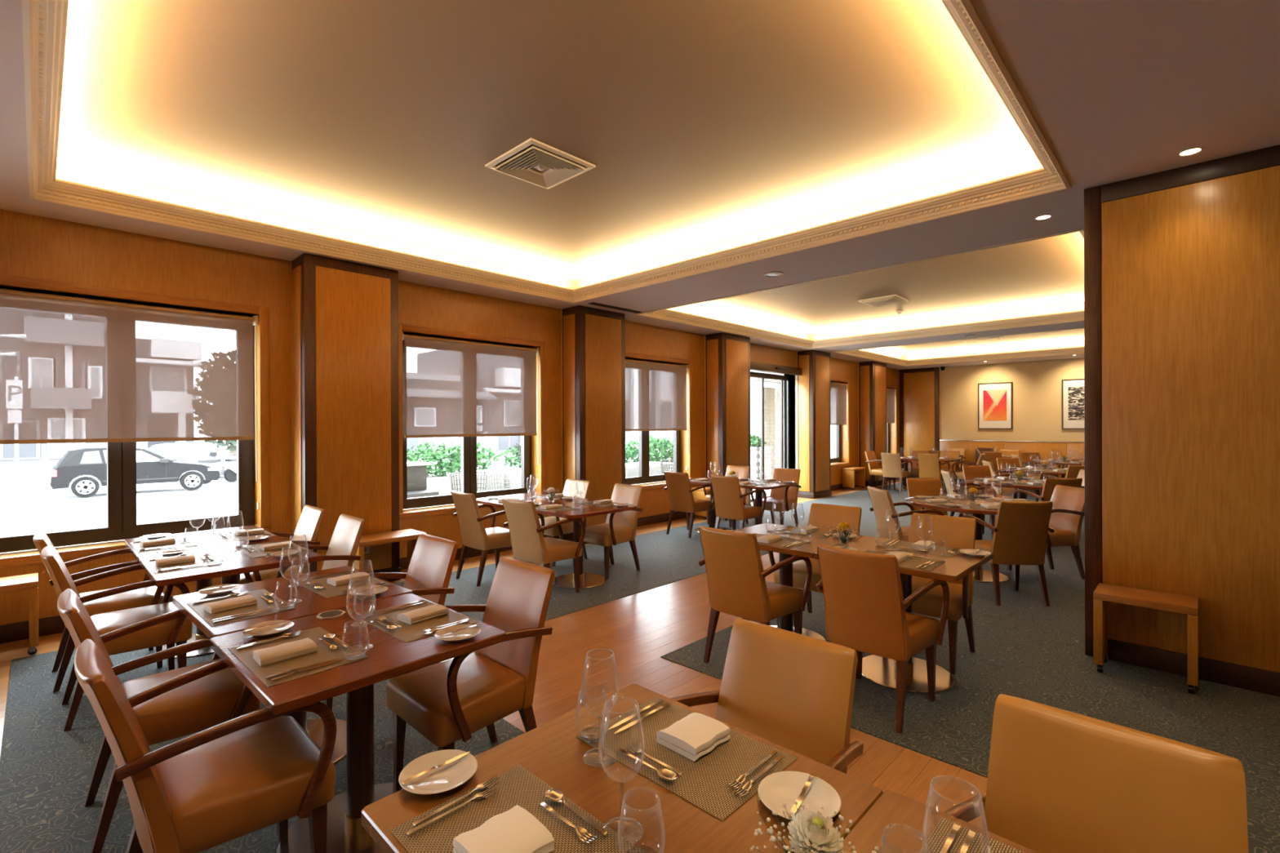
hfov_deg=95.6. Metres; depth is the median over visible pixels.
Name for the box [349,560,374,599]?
bowl
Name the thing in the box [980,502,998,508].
napkin
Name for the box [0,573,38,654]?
bench
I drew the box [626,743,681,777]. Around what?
fork
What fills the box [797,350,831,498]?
column
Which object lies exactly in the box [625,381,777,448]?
building
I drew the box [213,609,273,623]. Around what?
knife
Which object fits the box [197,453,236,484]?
motor scooter
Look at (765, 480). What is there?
napkin
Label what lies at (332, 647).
fork
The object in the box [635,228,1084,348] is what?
trim
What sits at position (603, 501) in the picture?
napkin
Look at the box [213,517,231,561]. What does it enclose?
wine glass
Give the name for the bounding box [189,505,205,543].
wine glass
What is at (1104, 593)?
side table
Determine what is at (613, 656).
bowl
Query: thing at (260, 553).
placemat
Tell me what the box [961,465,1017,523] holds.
armchair
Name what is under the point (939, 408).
wall
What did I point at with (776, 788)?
plate
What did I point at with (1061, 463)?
round table
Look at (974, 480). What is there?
placemat
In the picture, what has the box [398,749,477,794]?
plate
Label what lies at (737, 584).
armchair
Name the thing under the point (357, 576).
bowl
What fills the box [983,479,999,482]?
napkin
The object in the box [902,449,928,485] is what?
armchair
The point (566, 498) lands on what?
plate
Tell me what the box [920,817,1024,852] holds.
placemat
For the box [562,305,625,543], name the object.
column
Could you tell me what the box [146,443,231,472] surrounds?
parked car
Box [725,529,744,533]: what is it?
plate
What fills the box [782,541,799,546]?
knife
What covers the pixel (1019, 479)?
gypsophila
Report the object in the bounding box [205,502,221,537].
wine glass
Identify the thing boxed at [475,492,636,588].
dining table
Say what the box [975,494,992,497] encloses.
plate
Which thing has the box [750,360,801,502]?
door
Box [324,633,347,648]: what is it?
spoon
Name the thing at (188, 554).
fork
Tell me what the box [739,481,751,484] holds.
napkin
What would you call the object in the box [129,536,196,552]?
placemat
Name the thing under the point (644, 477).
window
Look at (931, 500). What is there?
napkin
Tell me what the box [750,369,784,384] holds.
porch roof
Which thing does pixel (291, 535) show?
bowl
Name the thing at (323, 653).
placemat
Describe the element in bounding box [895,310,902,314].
smoke detector
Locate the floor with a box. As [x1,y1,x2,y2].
[0,478,987,828]
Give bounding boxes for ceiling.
[0,0,1279,369]
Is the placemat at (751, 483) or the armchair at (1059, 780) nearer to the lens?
the armchair at (1059, 780)
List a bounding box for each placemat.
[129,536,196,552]
[144,552,222,573]
[186,589,296,626]
[212,530,275,542]
[228,626,368,687]
[235,540,307,558]
[293,569,390,598]
[355,599,478,643]
[389,764,644,852]
[488,499,533,503]
[529,494,567,500]
[535,504,580,512]
[575,501,619,506]
[577,696,797,821]
[689,479,711,482]
[740,483,766,486]
[747,480,781,483]
[753,533,812,548]
[766,525,837,539]
[865,550,946,571]
[875,539,964,557]
[915,499,964,505]
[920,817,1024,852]
[932,495,985,499]
[962,504,999,509]
[973,480,1006,484]
[985,498,1004,502]
[992,478,1022,480]
[1012,483,1044,485]
[1042,471,1066,472]
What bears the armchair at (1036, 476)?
on the carpet
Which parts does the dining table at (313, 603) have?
post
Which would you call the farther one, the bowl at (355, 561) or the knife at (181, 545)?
the knife at (181, 545)
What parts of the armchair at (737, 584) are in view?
armrest, leg, backrest, leg, seat, armrest, leg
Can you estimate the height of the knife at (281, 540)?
0.006 m
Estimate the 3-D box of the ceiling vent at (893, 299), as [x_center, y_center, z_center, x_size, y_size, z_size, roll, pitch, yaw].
[3.670,-1.883,8.743,0.560,0.034,0.560,0,0,44]
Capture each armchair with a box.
[32,530,164,692]
[40,545,192,731]
[57,588,260,852]
[74,639,337,852]
[240,505,324,584]
[253,513,365,581]
[324,533,458,711]
[386,556,555,783]
[450,490,521,586]
[502,497,585,592]
[538,479,590,566]
[582,483,643,579]
[663,471,714,537]
[670,617,863,773]
[698,525,812,663]
[703,465,750,527]
[710,475,766,529]
[750,467,801,527]
[768,502,862,626]
[815,544,949,733]
[864,450,895,490]
[866,486,944,541]
[880,453,911,493]
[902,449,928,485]
[905,477,971,519]
[908,512,976,674]
[916,453,950,493]
[928,449,946,457]
[939,450,959,488]
[941,448,965,481]
[941,470,997,539]
[944,693,1248,852]
[951,453,985,488]
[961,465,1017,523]
[961,501,1053,606]
[968,447,993,465]
[981,451,1002,475]
[982,460,1028,499]
[995,457,1042,502]
[1000,449,1019,456]
[1007,484,1084,580]
[1010,453,1048,495]
[1012,477,1082,551]
[1020,452,1060,477]
[1040,469,1084,495]
[1041,465,1084,479]
[1061,457,1084,478]
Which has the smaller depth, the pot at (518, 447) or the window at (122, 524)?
the window at (122, 524)
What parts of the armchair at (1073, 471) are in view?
armrest, backrest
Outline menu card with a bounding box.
[884,551,913,555]
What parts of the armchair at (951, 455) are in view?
seat, backrest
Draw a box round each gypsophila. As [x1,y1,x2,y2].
[542,488,560,500]
[725,471,738,477]
[750,800,879,852]
[828,524,859,543]
[961,488,983,501]
[1011,471,1027,480]
[1039,462,1052,469]
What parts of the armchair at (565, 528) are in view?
leg, seat, armrest, backrest, leg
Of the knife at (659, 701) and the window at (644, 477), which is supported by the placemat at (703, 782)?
the knife at (659, 701)
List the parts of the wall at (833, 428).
panel, panel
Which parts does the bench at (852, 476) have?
panel, panel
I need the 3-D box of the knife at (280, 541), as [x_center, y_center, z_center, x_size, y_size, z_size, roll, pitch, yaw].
[-2.517,0.794,3.938,0.014,0.006,0.215,0,0,44]
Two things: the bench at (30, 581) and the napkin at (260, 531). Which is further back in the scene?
the napkin at (260, 531)
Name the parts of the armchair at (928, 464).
backrest, armrest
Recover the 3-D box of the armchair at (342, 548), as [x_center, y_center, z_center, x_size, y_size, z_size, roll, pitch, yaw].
[-2.250,1.097,3.978,0.590,0.899,0.603,0,0,44]
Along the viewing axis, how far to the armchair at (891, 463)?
13.20 m
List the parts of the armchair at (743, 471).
seat, leg, backrest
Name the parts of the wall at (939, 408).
panel, frame, panel, dado rail, panel, panel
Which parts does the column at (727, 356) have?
panel, panel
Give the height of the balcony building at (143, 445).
6.750 m
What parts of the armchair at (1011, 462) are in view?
armrest, backrest, leg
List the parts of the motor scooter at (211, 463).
seat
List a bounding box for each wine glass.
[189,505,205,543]
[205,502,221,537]
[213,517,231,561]
[226,511,244,551]
[279,545,302,604]
[287,534,308,587]
[346,576,373,650]
[349,560,374,626]
[581,648,618,764]
[598,696,644,843]
[772,498,783,533]
[884,509,900,550]
[916,515,933,559]
[921,775,991,852]
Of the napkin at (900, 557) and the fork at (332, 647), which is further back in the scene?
the napkin at (900, 557)
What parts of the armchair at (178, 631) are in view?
backrest, leg, leg, armrest, armrest, seat, leg, leg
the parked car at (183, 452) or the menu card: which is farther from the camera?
the parked car at (183, 452)
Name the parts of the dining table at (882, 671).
post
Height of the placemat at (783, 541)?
0.002 m
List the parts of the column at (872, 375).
panel, skirting, panel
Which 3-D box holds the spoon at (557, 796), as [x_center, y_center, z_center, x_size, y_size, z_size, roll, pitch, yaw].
[-0.133,0.789,1.187,0.185,0.010,0.035,0,0,44]
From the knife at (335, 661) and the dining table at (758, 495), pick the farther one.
the dining table at (758, 495)
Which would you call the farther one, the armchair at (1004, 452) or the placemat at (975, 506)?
the armchair at (1004, 452)
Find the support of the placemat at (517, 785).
on the dining table at (553, 752)
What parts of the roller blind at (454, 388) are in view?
chain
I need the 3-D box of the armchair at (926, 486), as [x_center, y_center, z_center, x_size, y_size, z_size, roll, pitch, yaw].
[3.434,1.071,6.756,0.590,0.899,0.603,0,0,-1]
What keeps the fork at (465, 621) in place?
on the placemat at (408, 633)
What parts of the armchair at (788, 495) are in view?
armrest, leg, seat, leg, backrest, armrest, leg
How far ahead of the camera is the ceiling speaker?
6.03 m
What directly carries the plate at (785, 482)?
on the dining table at (758, 495)
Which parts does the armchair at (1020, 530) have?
armrest, seat, leg, leg, backrest, leg, armrest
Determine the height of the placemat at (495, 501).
0.002 m
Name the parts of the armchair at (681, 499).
leg, backrest, leg, leg, armrest, seat, leg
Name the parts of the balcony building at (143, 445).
pane, post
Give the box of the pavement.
[0,443,777,487]
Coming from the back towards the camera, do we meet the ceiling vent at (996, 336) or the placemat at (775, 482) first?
the ceiling vent at (996, 336)
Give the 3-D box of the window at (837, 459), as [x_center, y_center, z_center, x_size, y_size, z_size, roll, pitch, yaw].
[4.335,-0.093,13.722,0.125,1.960,1.820,0,0,44]
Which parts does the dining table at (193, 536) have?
post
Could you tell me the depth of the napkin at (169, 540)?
3.92 m
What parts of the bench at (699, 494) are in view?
panel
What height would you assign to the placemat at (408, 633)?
0.002 m
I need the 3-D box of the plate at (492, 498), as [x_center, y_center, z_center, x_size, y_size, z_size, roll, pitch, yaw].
[-1.596,0.781,6.331,0.169,0.018,0.169,0,0,44]
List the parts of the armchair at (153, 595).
backrest, leg, leg, armrest, armrest, seat, leg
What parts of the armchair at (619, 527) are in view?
leg, seat, leg, backrest, armrest, leg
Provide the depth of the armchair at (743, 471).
9.12 m
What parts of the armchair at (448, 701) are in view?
leg, leg, seat, armrest, leg, armrest, backrest, leg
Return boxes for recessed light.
[1033,213,1053,220]
[1175,146,1204,156]
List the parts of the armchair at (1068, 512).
leg, leg, seat, armrest, backrest, leg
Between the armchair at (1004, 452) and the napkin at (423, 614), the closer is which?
the napkin at (423, 614)
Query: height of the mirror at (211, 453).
0.120 m
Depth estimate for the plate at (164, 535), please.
4.19 m
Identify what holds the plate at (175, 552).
on the dining table at (229, 571)
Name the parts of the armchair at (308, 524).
seat, armrest, armrest, backrest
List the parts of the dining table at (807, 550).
post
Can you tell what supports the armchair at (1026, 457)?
on the carpet
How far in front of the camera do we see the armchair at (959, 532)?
3.91 m
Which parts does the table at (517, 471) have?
leg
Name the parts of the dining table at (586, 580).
post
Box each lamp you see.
[49,469,57,476]
[208,466,217,471]
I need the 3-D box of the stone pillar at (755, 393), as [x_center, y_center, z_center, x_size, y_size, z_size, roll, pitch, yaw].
[3.376,0.225,16.349,0.638,2.620,0.648,0,0,44]
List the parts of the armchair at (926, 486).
armrest, backrest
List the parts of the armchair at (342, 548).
armrest, armrest, backrest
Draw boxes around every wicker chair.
[449,471,487,492]
[484,467,514,490]
[660,459,673,474]
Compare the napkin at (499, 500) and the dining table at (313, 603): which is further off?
the napkin at (499, 500)
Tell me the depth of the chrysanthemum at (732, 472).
8.17 m
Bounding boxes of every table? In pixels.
[124,525,284,658]
[137,538,322,586]
[172,565,413,763]
[209,593,506,852]
[361,684,883,852]
[446,468,520,493]
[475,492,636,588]
[625,461,673,477]
[689,476,797,532]
[737,523,862,640]
[813,536,993,693]
[840,790,1038,852]
[893,457,960,493]
[910,495,1028,582]
[970,477,1043,499]
[1005,467,1066,479]
[1029,460,1082,478]
[1072,458,1083,461]
[1093,582,1198,693]
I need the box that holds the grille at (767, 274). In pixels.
[766,273,780,276]
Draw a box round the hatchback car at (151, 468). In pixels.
[49,447,220,497]
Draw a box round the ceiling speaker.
[763,271,783,277]
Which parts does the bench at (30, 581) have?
panel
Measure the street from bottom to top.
0.180 m
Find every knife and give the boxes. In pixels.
[139,533,168,537]
[139,545,178,550]
[139,545,182,551]
[155,548,186,553]
[156,564,201,570]
[157,564,205,572]
[199,583,240,591]
[212,608,272,621]
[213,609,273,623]
[242,620,288,633]
[252,541,285,546]
[253,540,286,545]
[265,657,337,679]
[271,659,342,681]
[272,549,302,555]
[311,569,352,578]
[312,570,355,579]
[353,584,386,594]
[376,600,423,613]
[378,601,427,613]
[401,751,470,786]
[436,624,477,637]
[608,699,663,729]
[613,702,669,734]
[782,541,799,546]
[790,773,816,817]
[915,560,931,568]
[921,561,934,568]
[940,823,960,852]
[959,830,976,852]
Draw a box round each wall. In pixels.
[776,383,835,468]
[899,357,1084,481]
[1084,144,1279,697]
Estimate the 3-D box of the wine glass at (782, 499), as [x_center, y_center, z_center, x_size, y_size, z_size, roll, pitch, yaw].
[1.022,0.662,4.283,0.091,0.251,0.091,0,0,39]
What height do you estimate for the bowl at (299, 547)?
0.149 m
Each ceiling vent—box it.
[484,137,595,189]
[588,302,641,313]
[857,294,909,306]
[971,336,1002,340]
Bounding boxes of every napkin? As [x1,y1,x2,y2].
[140,537,175,546]
[155,555,195,566]
[203,595,257,613]
[234,528,264,536]
[253,637,316,666]
[258,541,293,551]
[327,572,369,586]
[397,604,448,624]
[453,804,554,852]
[497,497,517,502]
[540,504,560,509]
[545,493,563,497]
[593,499,612,504]
[656,712,730,761]
[694,478,708,481]
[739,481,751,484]
[756,533,781,543]
[762,479,775,481]
[794,525,817,533]
[885,551,907,562]
[910,540,935,550]
[925,498,946,502]
[946,493,964,497]
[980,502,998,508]
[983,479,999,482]
[996,476,1011,479]
[1004,498,1027,501]
[1017,467,1030,470]
[1026,466,1038,468]
[1026,481,1041,485]
[1053,469,1063,471]
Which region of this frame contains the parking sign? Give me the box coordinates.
[14,444,18,504]
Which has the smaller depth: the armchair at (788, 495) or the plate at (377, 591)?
the plate at (377, 591)
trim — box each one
[21,0,1071,302]
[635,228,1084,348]
[832,327,1084,366]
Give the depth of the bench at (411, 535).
5.50 m
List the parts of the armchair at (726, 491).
leg, backrest, leg, leg, armrest, seat, leg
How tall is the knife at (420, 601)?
0.006 m
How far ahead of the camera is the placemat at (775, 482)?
8.10 m
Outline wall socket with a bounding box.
[364,546,369,553]
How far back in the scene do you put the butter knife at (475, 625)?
2.20 m
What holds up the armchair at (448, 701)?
on the carpet
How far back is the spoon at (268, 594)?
2.70 m
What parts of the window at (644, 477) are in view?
sash, sash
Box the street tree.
[202,440,236,455]
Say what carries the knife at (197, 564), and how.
on the placemat at (152, 564)
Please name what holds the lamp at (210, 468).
attached to the hatchback car at (151, 468)
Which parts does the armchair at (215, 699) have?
backrest, leg, leg, armrest, armrest, seat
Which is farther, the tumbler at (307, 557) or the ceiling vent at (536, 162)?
the ceiling vent at (536, 162)
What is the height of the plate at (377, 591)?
0.018 m
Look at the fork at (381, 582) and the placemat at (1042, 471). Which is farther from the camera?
the placemat at (1042, 471)
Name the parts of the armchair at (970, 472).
armrest, backrest, seat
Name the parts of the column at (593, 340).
panel, skirting, panel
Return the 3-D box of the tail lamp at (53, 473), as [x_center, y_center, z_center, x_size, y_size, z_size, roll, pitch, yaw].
[-17.162,1.367,16.983,0.312,0.200,0.140,0,0,44]
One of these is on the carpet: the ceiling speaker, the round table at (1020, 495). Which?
the round table at (1020, 495)
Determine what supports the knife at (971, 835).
on the placemat at (935, 842)
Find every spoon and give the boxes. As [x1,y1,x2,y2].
[204,554,213,560]
[243,547,253,552]
[264,592,280,602]
[306,582,323,589]
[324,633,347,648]
[373,618,397,630]
[545,788,607,836]
[617,747,677,781]
[782,531,806,535]
[897,546,928,551]
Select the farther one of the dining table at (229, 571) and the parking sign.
the parking sign
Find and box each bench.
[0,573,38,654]
[352,528,426,572]
[691,486,710,519]
[842,466,865,489]
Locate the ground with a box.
[750,488,770,498]
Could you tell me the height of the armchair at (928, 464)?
0.899 m
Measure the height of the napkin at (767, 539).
0.030 m
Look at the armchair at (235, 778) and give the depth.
1.74 m
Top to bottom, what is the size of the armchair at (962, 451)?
0.899 m
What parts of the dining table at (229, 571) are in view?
post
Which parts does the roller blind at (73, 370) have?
chain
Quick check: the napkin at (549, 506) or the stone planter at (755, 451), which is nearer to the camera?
the napkin at (549, 506)
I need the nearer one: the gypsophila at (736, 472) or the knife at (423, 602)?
the knife at (423, 602)
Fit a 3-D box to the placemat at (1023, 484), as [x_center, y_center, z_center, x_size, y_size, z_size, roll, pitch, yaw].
[5.186,0.765,7.641,0.456,0.002,0.304,0,0,13]
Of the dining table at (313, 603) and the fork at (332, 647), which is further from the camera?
the dining table at (313, 603)
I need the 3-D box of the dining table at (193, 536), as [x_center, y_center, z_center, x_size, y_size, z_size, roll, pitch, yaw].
[-3.113,1.176,4.151,0.814,0.746,0.800,0,0,44]
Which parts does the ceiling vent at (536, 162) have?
plate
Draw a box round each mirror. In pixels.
[159,458,168,462]
[209,452,217,455]
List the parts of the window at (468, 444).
sash, frame, sash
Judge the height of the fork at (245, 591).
0.009 m
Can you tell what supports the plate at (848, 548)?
on the dining table at (882, 671)
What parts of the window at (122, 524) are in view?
sash, sash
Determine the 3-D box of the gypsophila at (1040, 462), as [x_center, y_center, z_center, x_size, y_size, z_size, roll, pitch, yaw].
[7.038,0.674,10.072,0.196,0.127,0.177,0,0,8]
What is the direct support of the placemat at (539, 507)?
on the dining table at (586, 580)
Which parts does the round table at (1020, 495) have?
post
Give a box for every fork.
[149,554,191,560]
[153,552,193,559]
[192,592,245,604]
[196,591,248,601]
[236,632,300,649]
[240,630,302,647]
[259,595,273,604]
[311,581,327,589]
[318,638,339,650]
[342,582,382,592]
[342,582,384,591]
[379,617,401,628]
[406,784,499,837]
[412,774,500,827]
[421,620,468,634]
[422,618,470,631]
[539,802,596,843]
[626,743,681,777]
[726,750,777,789]
[732,755,783,797]
[946,547,959,552]
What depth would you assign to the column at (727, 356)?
10.02 m
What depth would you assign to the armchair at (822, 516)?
4.56 m
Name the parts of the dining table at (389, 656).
post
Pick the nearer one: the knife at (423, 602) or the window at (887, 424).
the knife at (423, 602)
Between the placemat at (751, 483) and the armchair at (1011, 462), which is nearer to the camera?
the placemat at (751, 483)
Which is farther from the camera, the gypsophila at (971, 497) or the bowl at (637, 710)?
the gypsophila at (971, 497)
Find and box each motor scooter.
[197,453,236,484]
[223,458,236,482]
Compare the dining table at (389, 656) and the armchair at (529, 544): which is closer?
the dining table at (389, 656)
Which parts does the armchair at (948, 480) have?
backrest, armrest, armrest, leg, leg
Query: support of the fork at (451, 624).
on the placemat at (408, 633)
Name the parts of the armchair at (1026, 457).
backrest, seat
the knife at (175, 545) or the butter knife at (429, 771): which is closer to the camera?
the butter knife at (429, 771)
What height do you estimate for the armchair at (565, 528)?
0.899 m
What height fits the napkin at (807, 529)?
0.030 m
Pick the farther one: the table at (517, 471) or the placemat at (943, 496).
the table at (517, 471)
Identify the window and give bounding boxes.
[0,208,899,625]
[0,325,254,553]
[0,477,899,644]
[402,339,531,509]
[625,430,680,484]
[831,425,840,462]
[886,422,888,453]
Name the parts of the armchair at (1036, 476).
backrest, seat, armrest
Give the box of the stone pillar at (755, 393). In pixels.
[750,386,775,479]
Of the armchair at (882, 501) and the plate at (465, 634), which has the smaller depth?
the plate at (465, 634)
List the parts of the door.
frame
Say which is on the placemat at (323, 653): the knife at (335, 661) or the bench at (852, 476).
the knife at (335, 661)
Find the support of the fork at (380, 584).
on the placemat at (331, 591)
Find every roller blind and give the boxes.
[0,288,257,482]
[402,332,538,465]
[625,359,688,452]
[830,382,847,425]
[886,388,895,422]
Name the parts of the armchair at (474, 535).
leg, backrest, armrest, leg, armrest, leg, seat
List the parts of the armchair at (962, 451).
backrest, armrest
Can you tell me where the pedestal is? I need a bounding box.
[407,461,439,497]
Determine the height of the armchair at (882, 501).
0.899 m
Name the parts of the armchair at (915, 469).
seat, backrest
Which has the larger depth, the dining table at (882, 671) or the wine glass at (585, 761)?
the dining table at (882, 671)
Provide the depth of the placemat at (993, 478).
8.33 m
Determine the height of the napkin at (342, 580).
0.030 m
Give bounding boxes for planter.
[406,440,503,495]
[407,465,426,491]
[497,447,520,488]
[625,435,673,477]
[750,433,772,479]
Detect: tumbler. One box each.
[204,542,223,564]
[274,579,297,608]
[290,556,309,580]
[341,619,369,657]
[353,585,376,615]
[575,686,609,739]
[617,786,665,852]
[879,823,929,852]
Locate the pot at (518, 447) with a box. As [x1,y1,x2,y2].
[511,443,520,461]
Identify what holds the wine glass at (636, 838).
on the dining table at (553, 752)
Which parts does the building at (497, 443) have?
pane, pane, pane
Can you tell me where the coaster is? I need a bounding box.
[316,609,345,618]
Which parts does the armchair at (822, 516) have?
armrest, seat, leg, backrest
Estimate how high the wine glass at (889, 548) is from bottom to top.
0.251 m
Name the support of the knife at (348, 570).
on the placemat at (331, 591)
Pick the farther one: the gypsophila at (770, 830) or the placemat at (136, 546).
the placemat at (136, 546)
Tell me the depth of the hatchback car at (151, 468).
17.79 m
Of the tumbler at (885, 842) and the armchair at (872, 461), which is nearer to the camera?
the tumbler at (885, 842)
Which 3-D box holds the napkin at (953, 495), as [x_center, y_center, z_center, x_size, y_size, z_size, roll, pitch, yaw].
[3.445,0.756,6.340,0.106,0.030,0.170,0,0,3]
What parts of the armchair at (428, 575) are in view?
leg, armrest, backrest, armrest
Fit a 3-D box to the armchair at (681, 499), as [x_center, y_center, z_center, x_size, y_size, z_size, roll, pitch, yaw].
[0.681,1.078,8.257,0.590,0.899,0.603,0,0,44]
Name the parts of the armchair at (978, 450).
panel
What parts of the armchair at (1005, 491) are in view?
backrest, armrest, armrest, seat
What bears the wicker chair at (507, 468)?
on the ground
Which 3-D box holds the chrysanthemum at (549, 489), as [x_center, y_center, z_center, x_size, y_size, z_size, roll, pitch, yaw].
[-0.937,0.707,6.095,0.092,0.144,0.090,0,0,44]
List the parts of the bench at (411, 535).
panel, panel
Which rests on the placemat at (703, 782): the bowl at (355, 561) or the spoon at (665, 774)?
the spoon at (665, 774)
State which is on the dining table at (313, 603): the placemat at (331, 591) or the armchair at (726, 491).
the placemat at (331, 591)
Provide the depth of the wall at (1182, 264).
3.53 m
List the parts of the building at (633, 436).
pane, pane, pane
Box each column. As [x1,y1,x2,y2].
[291,253,400,582]
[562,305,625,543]
[705,332,751,506]
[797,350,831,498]
[858,361,886,486]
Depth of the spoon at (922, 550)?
3.65 m
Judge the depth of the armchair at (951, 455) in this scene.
13.89 m
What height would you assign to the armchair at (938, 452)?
0.899 m
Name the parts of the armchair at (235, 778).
backrest, leg, armrest, armrest, seat, leg, leg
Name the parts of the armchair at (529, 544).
armrest, backrest, armrest, seat, leg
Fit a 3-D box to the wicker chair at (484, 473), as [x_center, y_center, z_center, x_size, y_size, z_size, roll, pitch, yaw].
[-2.695,1.156,9.213,0.596,0.832,0.582,0,0,-28]
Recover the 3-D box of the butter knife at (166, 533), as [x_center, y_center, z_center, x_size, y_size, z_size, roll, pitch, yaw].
[-3.491,0.779,4.175,0.012,0.006,0.165,0,0,38]
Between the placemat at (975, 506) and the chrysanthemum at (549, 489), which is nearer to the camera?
the placemat at (975, 506)
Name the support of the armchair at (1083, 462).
on the carpet
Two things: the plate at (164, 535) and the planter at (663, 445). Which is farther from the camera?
the planter at (663, 445)
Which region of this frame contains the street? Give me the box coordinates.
[0,445,777,537]
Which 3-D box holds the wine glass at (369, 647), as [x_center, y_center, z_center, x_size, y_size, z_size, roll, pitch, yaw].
[-1.008,0.673,2.091,0.091,0.251,0.091,0,0,-21]
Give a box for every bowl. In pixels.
[279,546,302,580]
[287,535,308,565]
[346,576,373,620]
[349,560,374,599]
[581,648,618,716]
[598,697,644,782]
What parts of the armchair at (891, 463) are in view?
leg, leg, backrest, leg, seat, armrest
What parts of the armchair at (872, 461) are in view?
leg, backrest, armrest, seat, leg, leg, leg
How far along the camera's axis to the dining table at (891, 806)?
1.14 m
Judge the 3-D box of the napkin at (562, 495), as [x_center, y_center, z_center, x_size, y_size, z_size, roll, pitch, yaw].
[-0.958,0.772,6.509,0.170,0.030,0.106,0,0,-42]
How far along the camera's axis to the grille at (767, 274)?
6.05 m
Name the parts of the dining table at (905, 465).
post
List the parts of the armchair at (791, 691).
armrest, armrest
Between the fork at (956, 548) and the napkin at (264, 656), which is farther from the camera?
the fork at (956, 548)
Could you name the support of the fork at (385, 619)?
on the placemat at (408, 633)
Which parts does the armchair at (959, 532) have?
seat, backrest, leg, armrest, leg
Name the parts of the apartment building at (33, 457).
pane, pane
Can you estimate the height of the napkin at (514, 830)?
0.037 m
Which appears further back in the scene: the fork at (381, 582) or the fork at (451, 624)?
the fork at (381, 582)
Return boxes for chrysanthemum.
[546,487,555,500]
[729,471,735,476]
[782,808,844,852]
[836,522,850,543]
[968,487,977,497]
[1016,471,1023,478]
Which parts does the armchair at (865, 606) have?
armrest, leg, backrest, leg, seat, armrest, leg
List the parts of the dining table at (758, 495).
post, post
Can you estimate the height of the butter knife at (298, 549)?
0.006 m
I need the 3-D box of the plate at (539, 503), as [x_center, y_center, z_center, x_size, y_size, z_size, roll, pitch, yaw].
[-1.068,0.781,5.831,0.169,0.018,0.169,0,0,44]
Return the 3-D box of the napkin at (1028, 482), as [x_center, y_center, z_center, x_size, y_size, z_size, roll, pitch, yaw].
[5.169,0.748,7.609,0.106,0.030,0.170,0,0,11]
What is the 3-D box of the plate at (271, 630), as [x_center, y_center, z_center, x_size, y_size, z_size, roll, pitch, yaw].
[-1.441,0.789,2.254,0.169,0.018,0.169,0,0,44]
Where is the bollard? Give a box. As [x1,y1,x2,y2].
[55,504,68,531]
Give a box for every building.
[0,442,106,473]
[136,440,194,449]
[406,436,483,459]
[483,435,520,453]
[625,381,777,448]
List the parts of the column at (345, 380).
panel, panel, skirting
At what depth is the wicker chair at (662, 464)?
12.68 m
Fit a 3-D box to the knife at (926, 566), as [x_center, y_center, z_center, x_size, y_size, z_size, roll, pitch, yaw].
[1.627,0.781,3.273,0.014,0.006,0.215,0,0,44]
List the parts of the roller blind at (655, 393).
chain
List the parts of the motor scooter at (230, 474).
seat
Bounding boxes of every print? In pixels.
[977,382,1012,429]
[1062,378,1084,429]
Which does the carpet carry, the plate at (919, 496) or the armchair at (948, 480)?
the armchair at (948, 480)
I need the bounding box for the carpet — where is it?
[0,480,1279,852]
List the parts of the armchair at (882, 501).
backrest, armrest, seat, armrest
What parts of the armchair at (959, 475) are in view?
seat, armrest, armrest, backrest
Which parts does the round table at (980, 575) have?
post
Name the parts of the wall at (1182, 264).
trim, skirting, trim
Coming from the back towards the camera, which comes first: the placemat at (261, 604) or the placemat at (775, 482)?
the placemat at (775, 482)
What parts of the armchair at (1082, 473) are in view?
backrest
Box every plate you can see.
[142,533,171,539]
[155,548,189,555]
[197,583,240,595]
[241,535,270,541]
[242,620,293,636]
[269,550,302,557]
[349,585,388,596]
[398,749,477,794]
[434,624,480,641]
[485,496,501,499]
[533,502,542,506]
[562,496,577,499]
[613,502,631,506]
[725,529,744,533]
[758,771,841,820]
[782,480,795,483]
[832,533,857,538]
[833,546,857,551]
[915,495,932,498]
[943,503,963,506]
[959,549,991,556]
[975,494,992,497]
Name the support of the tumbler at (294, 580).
on the placemat at (261, 604)
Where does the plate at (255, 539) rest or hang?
on the dining table at (193, 536)
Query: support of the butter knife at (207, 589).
on the plate at (224, 590)
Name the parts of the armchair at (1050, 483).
armrest, backrest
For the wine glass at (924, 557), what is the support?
on the dining table at (882, 671)
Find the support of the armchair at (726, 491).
on the carpet
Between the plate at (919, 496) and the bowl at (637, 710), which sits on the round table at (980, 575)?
the plate at (919, 496)
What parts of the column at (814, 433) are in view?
panel, skirting, panel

